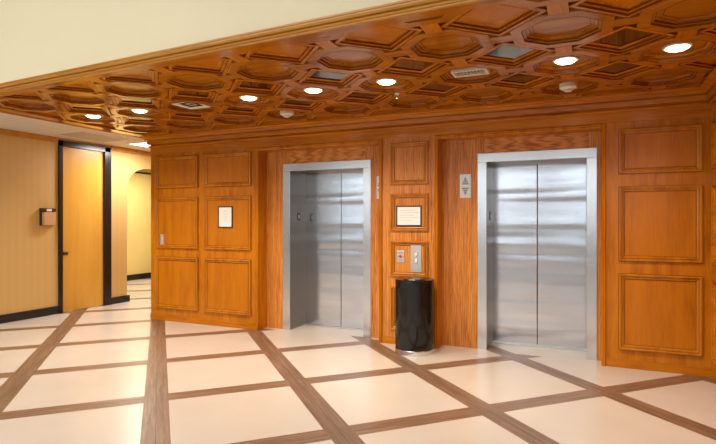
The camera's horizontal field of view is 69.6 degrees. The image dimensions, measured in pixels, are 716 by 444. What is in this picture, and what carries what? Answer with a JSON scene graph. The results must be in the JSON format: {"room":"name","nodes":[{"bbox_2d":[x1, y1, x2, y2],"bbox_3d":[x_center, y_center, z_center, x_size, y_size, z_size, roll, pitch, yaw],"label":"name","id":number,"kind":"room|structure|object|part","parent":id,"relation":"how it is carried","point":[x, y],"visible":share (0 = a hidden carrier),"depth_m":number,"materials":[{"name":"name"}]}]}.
{"room":"lobby","nodes":[
{"label":"lobby","id":0,"kind":"room"},
{"bbox_2d":[0,113,149,151],"bbox_3d":[-3.926,-1.370,11.784,5.240,0.100,11.620,0,0,24],"label":"ceiling","id":1,"kind":"structure","parent":0,"point":[7,121],"depth_m":7.44,"materials":[{"name":"paint"}]},
{"bbox_2d":[53,131,130,142],"bbox_3d":[-4.131,-1.314,8.066,0.610,0.012,0.920,0,0,24],"label":"ceiling panel","id":2,"kind":"object","parent":1,"relation":"in","point":[85,135],"visible":1,"depth_m":8.01,"materials":[{"name":"white plastic"}]},
{"bbox_2d":[126,142,149,147],"bbox_3d":[-3.615,-1.314,8.942,0.440,0.012,0.600,0,0,24],"label":"recessed light","id":3,"kind":"object","parent":1,"relation":"in","point":[142,144],"visible":0.44,"depth_m":8.85,"materials":[{"name":"white plastic"}]},
{"bbox_2d":[132,143,149,146],"bbox_3d":[-3.615,-1.317,8.942,0.390,0.007,0.550,0,0,24],"label":"diffuser","id":4,"kind":"object","parent":3,"relation":"attached to","point":[136,144],"depth_m":8.85,"materials":[{"name":"white"}]},
{"bbox_2d":[0,134,150,314],"bbox_3d":[-3.382,0.072,11.433,0.180,2.785,11.420,0,0,24],"label":"wall","id":5,"kind":"structure","parent":0,"point":[28,167],"depth_m":7.80,"materials":[{"name":"paint"}]},
{"bbox_2d":[0,128,57,141],"bbox_3d":[-5.174,-1.279,7.151,0.030,0.078,2.140,0,0,24],"label":"trim","id":6,"kind":"structure","parent":5,"relation":"attached to","point":[2,131],"depth_m":7.69,"materials":[{"name":"brown wood"}]},
{"bbox_2d":[39,208,55,225],"bbox_3d":[-4.785,-0.064,7.955,0.085,0.267,0.215,0,0,24],"label":"wall box","id":7,"kind":"object","parent":5,"relation":"attached to","point":[47,216],"visible":1,"depth_m":7.90,"materials":[{"name":"brown wood"}]},
{"bbox_2d":[0,295,129,323],"bbox_3d":[-4.892,1.403,7.794,0.022,0.125,3.543,0,0,24],"label":"baseboard","id":8,"kind":"structure","parent":5,"relation":"attached to","point":[5,318],"depth_m":7.81,"materials":[{"name":"black paint"}]},
{"bbox_2d":[58,140,110,313],"bbox_3d":[-4.566,0.092,8.604,0.159,2.745,0.972,0,0,24],"label":"door","id":9,"kind":"structure","parent":5,"relation":"in","point":[84,170],"depth_m":8.60,"materials":[{"name":"honey-coloured wood"},{"name":"black paint"}]},
{"bbox_2d":[110,146,150,155],"bbox_3d":[-2.648,-1.279,12.824,0.030,0.078,8.280,0,0,24],"label":"trim","id":10,"kind":"structure","parent":5,"relation":"attached to","point":[113,148],"depth_m":9.39,"materials":[{"name":"brown wood"}]},
{"bbox_2d":[127,169,150,274],"bbox_3d":[-5.789,0.072,12.505,0.150,2.785,11.420,0,0,24],"label":"wall","id":11,"kind":"structure","parent":0,"point":[138,185],"depth_m":12.97,"materials":[{"name":"yellow paint"}]},
{"bbox_2d":[127,272,150,280],"bbox_3d":[-5.707,1.395,12.468,0.030,0.140,11.420,0,0,24],"label":"baseboard","id":12,"kind":"structure","parent":11,"relation":"attached to","point":[142,275],"depth_m":12.90,"materials":[{"name":"black paint"}]},
{"bbox_2d":[0,0,401,82],"bbox_3d":[-0.002,-2.716,3.313,15.725,2.839,0.165,0,0,27],"label":"wall","id":13,"kind":"structure","parent":0,"point":[38,37],"depth_m":4.19,"materials":[{"name":"beige paint"}]},
{"bbox_2d":[0,0,485,92],"bbox_3d":[-0.038,-1.270,3.234,15.720,0.074,0.060,0,0,27],"label":"trim","id":14,"kind":"structure","parent":13,"relation":"attached to","point":[402,8],"depth_m":3.57,"materials":[{"name":"brown wood"}]},
{"bbox_2d":[0,278,715,443],"bbox_3d":[0.192,1.525,3.504,19.500,0.120,24.000,0,0,24],"label":"floor","id":15,"kind":"structure","parent":0,"point":[113,373],"depth_m":4.38,"materials":[{"name":"tile"}]},
{"bbox_2d":[395,277,433,356],"bbox_3d":[0.634,1.049,5.775,0.440,0.832,0.440,0,0,24],"label":"waste bin","id":16,"kind":"object","parent":15,"relation":"on","point":[414,296],"visible":1,"depth_m":5.59,"materials":[{"name":"black metal"}]},
{"bbox_2d":[0,0,715,136],"bbox_3d":[-0.502,-1.295,4.970,7.190,0.111,2.986,0,0,24],"label":"ceiling","id":17,"kind":"structure","parent":0,"point":[618,45],"depth_m":4.31,"materials":[{"name":"brown wood"}]},
{"bbox_3d":[-3.277,-1.268,5.180,0.639,0.049,0.338,0,0,24],"label":"square moulding","id":18,"kind":"part","parent":17,"relation":"part of","materials":[{"name":"brown wood"}]},
{"bbox_3d":[-3.341,-1.279,5.042,0.271,0.007,0.293,0,0,-21],"label":"square panel","id":19,"kind":"part","parent":17,"relation":"part of","materials":[{"name":"brown wood"}]},
{"bbox_3d":[-3.587,-1.268,6.002,0.350,0.049,0.660,0,0,24],"label":"square moulding","id":20,"kind":"part","parent":17,"relation":"part of","materials":[{"name":"brown wood"}]},
{"bbox_2d":[0,111,138,137],"bbox_3d":[-3.213,-1.288,7.757,0.030,0.105,5.198,0,0,24],"label":"trim","id":21,"kind":"structure","parent":17,"relation":"attached to","point":[0,111],"depth_m":6.55,"materials":[{"name":"brown wood"}]},
{"bbox_3d":[-2.656,-1.268,4.728,0.467,0.049,0.467,0,0,-21],"label":"square moulding","id":22,"kind":"part","parent":17,"relation":"part of","materials":[{"name":"brown wood"}]},
{"bbox_3d":[-2.656,-1.279,4.728,0.293,0.007,0.293,0,0,-21],"label":"square panel","id":23,"kind":"part","parent":17,"relation":"part of","materials":[{"name":"brown wood"}]},
{"bbox_3d":[-3.033,-1.268,5.755,0.467,0.049,0.467,0,0,-21],"label":"square moulding","id":24,"kind":"part","parent":17,"relation":"part of","materials":[{"name":"brown wood"}]},
{"bbox_2d":[84,115,101,117],"bbox_3d":[-3.220,-1.270,6.270,0.196,0.024,0.196,0,0,24],"label":"recessed light","id":25,"kind":"object","parent":17,"relation":"in","point":[89,116],"visible":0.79,"depth_m":6.25,"materials":[{"name":"beige"}]},
{"bbox_3d":[-3.271,-1.268,6.710,0.350,0.049,0.660,0,0,24],"label":"square moulding","id":26,"kind":"part","parent":17,"relation":"part of","materials":[{"name":"brown wood"}]},
{"bbox_3d":[-1.960,-1.268,4.418,0.467,0.049,0.467,0,0,-21],"label":"square moulding","id":27,"kind":"part","parent":17,"relation":"part of","materials":[{"name":"brown wood"}]},
{"bbox_3d":[-1.960,-1.279,4.418,0.293,0.007,0.293,0,0,-21],"label":"square panel","id":28,"kind":"part","parent":17,"relation":"part of","materials":[{"name":"brown wood"}]},
{"bbox_3d":[-2.336,-1.268,5.445,0.467,0.049,0.467,0,0,-21],"label":"square moulding","id":29,"kind":"part","parent":17,"relation":"part of","materials":[{"name":"brown wood"}]},
{"bbox_2d":[131,109,148,112],"bbox_3d":[-2.524,-1.270,5.960,0.196,0.024,0.196,0,0,24],"label":"recessed light","id":30,"kind":"object","parent":17,"relation":"in","point":[133,110],"visible":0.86,"depth_m":5.93,"materials":[{"name":"beige"}]},
{"bbox_3d":[-2.717,-1.268,6.463,0.467,0.049,0.467,0,0,-21],"label":"square moulding","id":31,"kind":"part","parent":17,"relation":"part of","materials":[{"name":"brown wood"}]},
{"bbox_3d":[-2.470,-1.268,7.018,0.660,0.049,0.350,0,0,24],"label":"square moulding","id":32,"kind":"part","parent":17,"relation":"part of","materials":[{"name":"brown wood"}]},
{"bbox_3d":[-2.021,-1.268,6.154,0.467,0.049,0.467,0,0,-21],"label":"square moulding","id":33,"kind":"part","parent":17,"relation":"part of","materials":[{"name":"brown wood"}]},
{"bbox_2d":[173,103,209,108],"bbox_3d":[-1.828,-1.277,5.651,0.300,0.028,0.300,0,0,24],"label":"ceiling vent","id":34,"kind":"object","parent":17,"relation":"in","point":[176,104],"visible":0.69,"depth_m":5.71,"materials":[{"name":"white plastic"}]},
{"bbox_3d":[-1.640,-1.268,5.135,0.467,0.049,0.467,0,0,-21],"label":"square moulding","id":35,"kind":"part","parent":17,"relation":"part of","materials":[{"name":"brown wood"}]},
{"bbox_3d":[-1.264,-1.268,4.108,0.467,0.049,0.467,0,0,-21],"label":"square moulding","id":36,"kind":"part","parent":17,"relation":"part of","materials":[{"name":"brown wood"}]},
{"bbox_3d":[-1.264,-1.279,4.108,0.293,0.007,0.293,0,0,-21],"label":"square panel","id":37,"kind":"part","parent":17,"relation":"part of","materials":[{"name":"brown wood"}]},
{"bbox_3d":[-1.774,-1.268,6.708,0.660,0.049,0.350,0,0,24],"label":"square moulding","id":38,"kind":"part","parent":17,"relation":"part of","materials":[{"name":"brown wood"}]},
{"bbox_3d":[-1.325,-1.268,5.844,0.467,0.049,0.467,0,0,-21],"label":"square moulding","id":39,"kind":"part","parent":17,"relation":"part of","materials":[{"name":"brown wood"}]},
{"bbox_2d":[239,95,257,100],"bbox_3d":[-1.132,-1.270,5.341,0.196,0.024,0.196,0,0,24],"label":"recessed light","id":40,"kind":"object","parent":17,"relation":"in","point":[248,98],"visible":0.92,"depth_m":5.30,"materials":[{"name":"beige"}]},
{"bbox_3d":[-0.944,-1.268,4.825,0.467,0.049,0.467,0,0,-21],"label":"square moulding","id":41,"kind":"part","parent":17,"relation":"part of","materials":[{"name":"brown wood"}]},
{"bbox_3d":[-0.567,-1.279,3.798,0.293,0.007,0.293,0,0,-21],"label":"square panel","id":42,"kind":"part","parent":17,"relation":"part of","materials":[{"name":"brown wood"}]},
{"bbox_3d":[-0.567,-1.268,3.798,0.467,0.049,0.467,0,0,-21],"label":"square moulding","id":43,"kind":"part","parent":17,"relation":"part of","materials":[{"name":"brown wood"}]},
{"bbox_2d":[280,110,293,117],"bbox_3d":[-0.831,-1.248,6.017,0.156,0.075,0.156,0,0,24],"label":"smoke detector","id":44,"kind":"object","parent":17,"relation":"attached to","point":[286,114],"visible":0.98,"depth_m":5.97,"materials":[{"name":"white plastic"}]},
{"bbox_3d":[-0.628,-1.268,5.534,0.467,0.049,0.467,0,0,-21],"label":"square moulding","id":45,"kind":"part","parent":17,"relation":"part of","materials":[{"name":"brown wood"}]},
{"bbox_2d":[303,87,322,92],"bbox_3d":[-0.435,-1.270,5.031,0.196,0.024,0.196,0,0,24],"label":"recessed light","id":46,"kind":"object","parent":17,"relation":"in","point":[309,89],"visible":0.98,"depth_m":4.99,"materials":[{"name":"beige glass"}]},
{"bbox_3d":[-0.319,-1.279,6.230,0.293,0.007,0.293,0,0,-21],"label":"square panel","id":47,"kind":"part","parent":17,"relation":"part of","materials":[{"name":"brown wood"}]},
{"bbox_3d":[-0.248,-1.268,4.515,0.467,0.049,0.467,0,0,-21],"label":"square moulding","id":48,"kind":"part","parent":17,"relation":"part of","materials":[{"name":"brown wood"}]},
{"bbox_3d":[-0.382,-1.268,6.088,0.660,0.049,0.350,0,0,24],"label":"square moulding","id":49,"kind":"part","parent":17,"relation":"part of","materials":[{"name":"brown wood"}]},
{"bbox_3d":[0.068,-1.268,5.224,0.467,0.049,0.467,0,0,-21],"label":"square moulding","id":50,"kind":"part","parent":17,"relation":"part of","materials":[{"name":"brown wood"}]},
{"bbox_3d":[0.129,-1.279,3.488,0.293,0.007,0.293,0,0,-21],"label":"square panel","id":51,"kind":"part","parent":17,"relation":"part of","materials":[{"name":"brown wood"}]},
{"bbox_3d":[0.129,-1.268,3.488,0.467,0.049,0.467,0,0,-21],"label":"square moulding","id":52,"kind":"part","parent":17,"relation":"part of","materials":[{"name":"brown wood"}]},
{"bbox_2d":[376,78,396,84],"bbox_3d":[0.261,-1.270,4.721,0.196,0.024,0.196,0,0,24],"label":"recessed light","id":53,"kind":"object","parent":17,"relation":"in","point":[384,81],"visible":1,"depth_m":4.68,"materials":[{"name":"beige glass"}]},
{"bbox_3d":[0.378,-1.279,5.920,0.293,0.007,0.293,0,0,-21],"label":"square panel","id":54,"kind":"part","parent":17,"relation":"part of","materials":[{"name":"brown wood"}]},
{"bbox_3d":[0.315,-1.268,5.778,0.660,0.049,0.350,0,0,24],"label":"square moulding","id":55,"kind":"part","parent":17,"relation":"part of","materials":[{"name":"brown wood"}]},
{"bbox_3d":[0.448,-1.268,4.205,0.467,0.049,0.467,0,0,-21],"label":"square moulding","id":56,"kind":"part","parent":17,"relation":"part of","materials":[{"name":"brown wood"}]},
{"bbox_3d":[0.764,-1.268,4.914,0.467,0.049,0.467,0,0,-21],"label":"square moulding","id":57,"kind":"part","parent":17,"relation":"part of","materials":[{"name":"brown wood"}]},
{"bbox_3d":[1.074,-1.279,5.610,0.293,0.007,0.293,0,0,-21],"label":"square panel","id":58,"kind":"part","parent":17,"relation":"part of","materials":[{"name":"brown wood"}]},
{"bbox_3d":[1.011,-1.268,5.468,0.660,0.049,0.350,0,0,24],"label":"square moulding","id":59,"kind":"part","parent":17,"relation":"part of","materials":[{"name":"brown wood"}]},
{"bbox_2d":[450,67,489,77],"bbox_3d":[0.954,-1.272,4.379,0.300,0.038,0.170,0,0,24],"label":"ceiling vent","id":60,"kind":"object","parent":17,"relation":"in","point":[474,71],"visible":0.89,"depth_m":4.37,"materials":[{"name":"white plastic"}]},
{"bbox_3d":[0.825,-1.279,3.178,0.293,0.007,0.293,0,0,-21],"label":"square panel","id":61,"kind":"part","parent":17,"relation":"part of","materials":[{"name":"brown wood"}]},
{"bbox_3d":[0.825,-1.268,3.178,0.467,0.049,0.467,0,0,-21],"label":"square moulding","id":62,"kind":"part","parent":17,"relation":"part of","materials":[{"name":"brown wood"}]},
{"bbox_3d":[1.144,-1.268,3.895,0.467,0.049,0.467,0,0,-21],"label":"square moulding","id":63,"kind":"part","parent":17,"relation":"part of","materials":[{"name":"brown wood"}]},
{"bbox_3d":[1.460,-1.268,4.604,0.467,0.049,0.467,0,0,-21],"label":"square moulding","id":64,"kind":"part","parent":17,"relation":"part of","materials":[{"name":"brown wood"}]},
{"bbox_3d":[1.770,-1.279,5.300,0.293,0.007,0.293,0,0,-21],"label":"square panel","id":65,"kind":"part","parent":17,"relation":"part of","materials":[{"name":"brown wood"}]},
{"bbox_3d":[1.707,-1.268,5.158,0.660,0.049,0.350,0,0,24],"label":"square moulding","id":66,"kind":"part","parent":17,"relation":"part of","materials":[{"name":"brown wood"}]},
{"bbox_2d":[553,56,578,64],"bbox_3d":[1.653,-1.270,4.101,0.196,0.024,0.196,0,0,24],"label":"recessed light","id":67,"kind":"object","parent":17,"relation":"in","point":[565,60],"visible":1,"depth_m":4.06,"materials":[{"name":"beige glass"}]},
{"bbox_2d":[559,82,576,91],"bbox_3d":[1.966,-1.248,4.821,0.156,0.075,0.156,0,0,24],"label":"smoke detector","id":68,"kind":"object","parent":17,"relation":"attached to","point":[566,86],"visible":1,"depth_m":4.77,"materials":[{"name":"white plastic"}]},
{"bbox_3d":[2.403,-1.268,4.848,0.660,0.049,0.350,0,0,24],"label":"square moulding","id":69,"kind":"part","parent":17,"relation":"part of","materials":[{"name":"brown wood"}]},
{"bbox_3d":[2.466,-1.279,4.990,0.293,0.007,0.293,0,0,-21],"label":"square panel","id":70,"kind":"part","parent":17,"relation":"part of","materials":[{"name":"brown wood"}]},
{"bbox_3d":[2.156,-1.268,4.294,0.467,0.049,0.467,0,0,-21],"label":"square moulding","id":71,"kind":"part","parent":17,"relation":"part of","materials":[{"name":"brown wood"}]},
{"bbox_3d":[1.521,-1.268,2.868,0.467,0.049,0.467,0,0,-21],"label":"square moulding","id":72,"kind":"part","parent":17,"relation":"part of","materials":[{"name":"brown wood"}]},
{"bbox_3d":[1.521,-1.279,2.868,0.293,0.007,0.293,0,0,-21],"label":"square panel","id":73,"kind":"part","parent":17,"relation":"part of","materials":[{"name":"brown wood"}]},
{"bbox_3d":[1.840,-1.268,3.585,0.467,0.049,0.467,0,0,-21],"label":"square moulding","id":74,"kind":"part","parent":17,"relation":"part of","materials":[{"name":"brown wood"}]},
{"bbox_2d":[662,42,692,51],"bbox_3d":[2.349,-1.270,3.791,0.196,0.024,0.196,0,0,24],"label":"recessed light","id":75,"kind":"object","parent":17,"relation":"in","point":[676,47],"visible":1,"depth_m":3.76,"materials":[{"name":"white glass"}]},
{"bbox_3d":[2.999,-1.268,4.618,0.118,0.049,0.467,0,0,-21],"label":"square moulding","id":76,"kind":"part","parent":17,"relation":"part of","materials":[{"name":"brown wood"}]},
{"bbox_3d":[2.711,-1.268,4.047,0.350,0.049,0.660,0,0,24],"label":"square moulding","id":77,"kind":"part","parent":17,"relation":"part of","materials":[{"name":"brown wood"}]},
{"bbox_3d":[2.395,-1.268,3.338,0.350,0.049,0.660,0,0,24],"label":"square moulding","id":78,"kind":"part","parent":17,"relation":"part of","materials":[{"name":"brown wood"}]},
{"bbox_3d":[2.852,-1.279,3.984,0.293,0.007,0.293,0,0,-21],"label":"square panel","id":79,"kind":"part","parent":17,"relation":"part of","materials":[{"name":"brown wood"}]},
{"bbox_2d":[150,100,711,376],"bbox_3d":[0.290,0.082,6.673,7.029,2.766,0.930,0,0,24],"label":"wall","id":80,"kind":"structure","parent":0,"point":[654,165],"depth_m":5.98,"materials":[{"name":"brown wood"}]},
{"bbox_2d":[160,234,163,244],"bbox_3d":[-2.888,0.277,7.603,0.074,0.168,0.007,0,0,24],"label":"light switch","id":81,"kind":"object","parent":80,"relation":"attached to","point":[161,235],"visible":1,"depth_m":7.60,"materials":[{"name":"grey plastic"}]},
{"bbox_3d":[-2.643,0.903,7.487,0.800,0.753,0.032,0,0,24],"label":"panel moulding","id":82,"kind":"part","parent":80,"relation":"part of","materials":[{"name":"brown wood"}]},
{"bbox_3d":[-2.643,0.028,7.487,0.800,0.738,0.032,0,0,24],"label":"panel moulding","id":83,"kind":"part","parent":80,"relation":"part of","materials":[{"name":"brown wood"}]},
{"bbox_3d":[-2.643,-0.709,7.487,0.800,0.457,0.032,0,0,24],"label":"panel moulding","id":84,"kind":"part","parent":80,"relation":"part of","materials":[{"name":"brown wood"}]},
{"bbox_3d":[-2.637,0.903,7.500,0.710,0.663,0.007,0,0,24],"label":"wall panel","id":85,"kind":"part","parent":80,"relation":"part of","materials":[{"name":"brown wood"}]},
{"bbox_3d":[-2.637,0.028,7.500,0.710,0.648,0.007,0,0,24],"label":"wall panel","id":86,"kind":"part","parent":80,"relation":"part of","materials":[{"name":"brown wood"}]},
{"bbox_3d":[-2.637,-0.709,7.500,0.710,0.367,0.007,0,0,24],"label":"wall panel","id":87,"kind":"part","parent":80,"relation":"part of","materials":[{"name":"brown wood"}]},
{"bbox_2d":[218,206,232,227],"bbox_3d":[-1.836,-0.055,7.131,0.245,0.296,0.014,0,0,24],"label":"framed notice","id":88,"kind":"object","parent":80,"relation":"attached to","point":[225,213],"visible":1,"depth_m":7.13,"materials":[{"name":"grey paper"}]},
{"bbox_3d":[-1.811,0.903,7.117,0.795,0.753,0.032,0,0,24],"label":"panel moulding","id":89,"kind":"part","parent":80,"relation":"part of","materials":[{"name":"brown wood"}]},
{"bbox_3d":[-1.811,0.028,7.117,0.795,0.738,0.032,0,0,24],"label":"panel moulding","id":90,"kind":"part","parent":80,"relation":"part of","materials":[{"name":"brown wood"}]},
{"bbox_3d":[-1.811,-0.709,7.117,0.795,0.457,0.032,0,0,24],"label":"panel moulding","id":91,"kind":"part","parent":80,"relation":"part of","materials":[{"name":"brown wood"}]},
{"bbox_3d":[-1.806,0.903,7.130,0.705,0.663,0.007,0,0,24],"label":"wall panel","id":92,"kind":"part","parent":80,"relation":"part of","materials":[{"name":"brown wood"}]},
{"bbox_3d":[-1.806,0.028,7.130,0.705,0.648,0.007,0,0,24],"label":"wall panel","id":93,"kind":"part","parent":80,"relation":"part of","materials":[{"name":"brown wood"}]},
{"bbox_3d":[-1.806,-0.709,7.130,0.705,0.367,0.007,0,0,24],"label":"wall panel","id":94,"kind":"part","parent":80,"relation":"part of","materials":[{"name":"brown wood"}]},
{"bbox_2d":[283,159,370,337],"bbox_3d":[-0.338,0.346,6.917,1.288,2.237,0.454,0,0,24],"label":"elevator","id":95,"kind":"object","parent":80,"relation":"attached to","point":[327,205],"visible":0.94,"depth_m":7.06,"materials":[{"name":"metal"}]},
{"bbox_3d":[-0.491,0.385,7.204,0.570,2.136,0.025,0,0,24],"label":"door panel","id":96,"kind":"part","parent":95,"relation":"part of","materials":[{"name":"metal"}]},
{"bbox_3d":[-0.260,1.461,7.079,1.074,0.008,0.095,0,0,24],"label":"sill","id":97,"kind":"part","parent":95,"relation":"part of","materials":[{"name":"grey metal"}]},
{"bbox_3d":[0.011,0.385,6.980,0.518,2.136,0.025,0,0,24],"label":"door panel","id":98,"kind":"part","parent":95,"relation":"part of","materials":[{"name":"metal"}]},
{"bbox_2d":[377,176,378,198],"bbox_3d":[0.282,-0.416,6.401,0.108,0.282,0.010,0,0,24],"label":"indicator","id":99,"kind":"object","parent":80,"relation":"attached to","point":[377,176],"visible":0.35,"depth_m":6.41,"materials":[{"name":"grey"}]},
{"bbox_3d":[0.598,1.034,6.044,0.463,0.519,0.032,0,0,24],"label":"panel moulding","id":100,"kind":"part","parent":80,"relation":"part of","materials":[{"name":"brown wood"}]},
{"bbox_2d":[397,250,403,262],"bbox_3d":[0.502,0.418,6.091,0.094,0.143,0.013,0,0,24],"label":"switch","id":101,"kind":"object","parent":80,"relation":"attached to","point":[400,253],"visible":1,"depth_m":6.09,"materials":[{"name":"grey plastic"}]},
{"bbox_2d":[396,205,421,225],"bbox_3d":[0.596,-0.060,6.048,0.312,0.240,0.014,0,0,24],"label":"framed notice","id":102,"kind":"object","parent":80,"relation":"attached to","point":[405,215],"visible":1,"depth_m":6.04,"materials":[{"name":"grey paper"}]},
{"bbox_2d":[400,210,417,220],"bbox_3d":[0.598,-0.067,6.046,0.233,0.125,0.001,0,0,24],"label":"print","id":103,"kind":"object","parent":102,"relation":"attached to","point":[405,215],"depth_m":6.05,"materials":[{"name":"grey paper"}]},
{"bbox_3d":[0.598,0.446,6.044,0.463,0.420,0.032,0,0,24],"label":"panel moulding","id":104,"kind":"part","parent":80,"relation":"part of","materials":[{"name":"brown wood"}]},
{"bbox_3d":[0.598,-0.102,6.044,0.463,0.439,0.032,0,0,24],"label":"panel moulding","id":105,"kind":"part","parent":80,"relation":"part of","materials":[{"name":"brown wood"}]},
{"bbox_3d":[0.598,-0.676,6.044,0.463,0.497,0.032,0,0,24],"label":"panel moulding","id":106,"kind":"part","parent":80,"relation":"part of","materials":[{"name":"brown wood"}]},
{"bbox_3d":[0.604,0.446,6.057,0.373,0.330,0.007,0,0,24],"label":"wall panel","id":107,"kind":"part","parent":80,"relation":"part of","materials":[{"name":"red wood"}]},
{"bbox_3d":[0.604,-0.102,6.057,0.373,0.349,0.007,0,0,24],"label":"wall panel","id":108,"kind":"part","parent":80,"relation":"part of","materials":[{"name":"red wood"}]},
{"bbox_3d":[0.604,-0.676,6.057,0.373,0.407,0.007,0,0,24],"label":"wall panel","id":109,"kind":"part","parent":80,"relation":"part of","materials":[{"name":"red wood"}]},
{"bbox_2d":[411,245,420,272],"bbox_3d":[0.676,0.438,6.013,0.128,0.323,0.014,0,0,24],"label":"plate","id":110,"kind":"object","parent":80,"relation":"attached to","point":[415,249],"visible":1,"depth_m":6.01,"materials":[{"name":"grey metal"}]},
{"bbox_2d":[139,66,715,147],"bbox_3d":[0.044,-1.168,6.232,8.612,0.154,2.672,0,0,45],"label":"trim","id":111,"kind":"structure","parent":80,"relation":"attached to","point":[706,91],"depth_m":5.71,"materials":[{"name":"brown wood"}]},
{"bbox_3d":[0.111,-1.061,6.272,7.029,0.148,0.008,0,0,24],"label":"frieze rail","id":112,"kind":"part","parent":80,"relation":"part of","materials":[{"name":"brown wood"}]},
{"bbox_2d":[460,174,470,197],"bbox_3d":[1.244,-0.405,5.972,0.127,0.273,0.010,0,0,24],"label":"indicator","id":113,"kind":"object","parent":80,"relation":"attached to","point":[465,179],"visible":1,"depth_m":5.97,"materials":[{"name":"grey"}]},
{"bbox_2d":[477,147,596,360],"bbox_3d":[2.029,0.346,5.863,1.244,2.237,0.454,0,0,24],"label":"elevator","id":114,"kind":"object","parent":80,"relation":"attached to","point":[537,210],"visible":1,"depth_m":5.97,"materials":[{"name":"metal"}]},
{"bbox_3d":[1.865,0.385,6.155,0.519,2.136,0.025,0,0,24],"label":"door panel","id":115,"kind":"part","parent":114,"relation":"part of","materials":[{"name":"metal"}]},
{"bbox_3d":[2.104,1.461,6.026,1.040,0.008,0.095,0,0,24],"label":"sill","id":116,"kind":"part","parent":114,"relation":"part of","materials":[{"name":"grey metal"}]},
{"bbox_3d":[2.352,0.385,5.938,0.535,2.136,0.025,0,0,24],"label":"door panel","id":117,"kind":"part","parent":114,"relation":"part of","materials":[{"name":"metal"}]},
{"bbox_3d":[2.935,0.903,5.019,0.617,0.663,0.007,0,0,24],"label":"wall panel","id":118,"kind":"part","parent":80,"relation":"part of","materials":[{"name":"brown wood"}]},
{"bbox_3d":[2.935,0.028,5.019,0.617,0.648,0.007,0,0,24],"label":"wall panel","id":119,"kind":"part","parent":80,"relation":"part of","materials":[{"name":"brown wood"}]},
{"bbox_3d":[2.935,-0.694,5.019,0.617,0.357,0.007,0,0,24],"label":"wall panel","id":120,"kind":"part","parent":80,"relation":"part of","materials":[{"name":"brown wood"}]},
{"bbox_3d":[2.929,0.903,5.006,0.707,0.753,0.032,0,0,24],"label":"panel moulding","id":121,"kind":"part","parent":80,"relation":"part of","materials":[{"name":"brown wood"}]},
{"bbox_3d":[2.929,0.028,5.006,0.707,0.738,0.032,0,0,24],"label":"panel moulding","id":122,"kind":"part","parent":80,"relation":"part of","materials":[{"name":"brown wood"}]},
{"bbox_3d":[2.929,-0.694,5.006,0.707,0.447,0.032,0,0,24],"label":"panel moulding","id":123,"kind":"part","parent":80,"relation":"part of","materials":[{"name":"brown wood"}]},
{"bbox_2d":[711,101,715,381],"bbox_3d":[3.031,0.082,3.980,0.230,2.766,3.620,0,0,24],"label":"wall","id":124,"kind":"structure","parent":0,"point":[713,117],"depth_m":4.69,"materials":[{"name":"brown wood"}]},
{"bbox_3d":[3.034,0.903,4.230,0.032,0.753,1.080,0,0,24],"label":"panel moulding","id":125,"kind":"part","parent":124,"relation":"part of","materials":[{"name":"brown wood"}]},
{"bbox_3d":[3.034,0.028,4.230,0.032,0.738,1.080,0,0,24],"label":"panel moulding","id":126,"kind":"part","parent":124,"relation":"part of","materials":[{"name":"brown wood"}]},
{"bbox_3d":[3.034,-0.693,4.230,0.032,0.445,1.080,0,0,24],"label":"panel moulding","id":127,"kind":"part","parent":124,"relation":"part of","materials":[{"name":"brown wood"}]}
]}

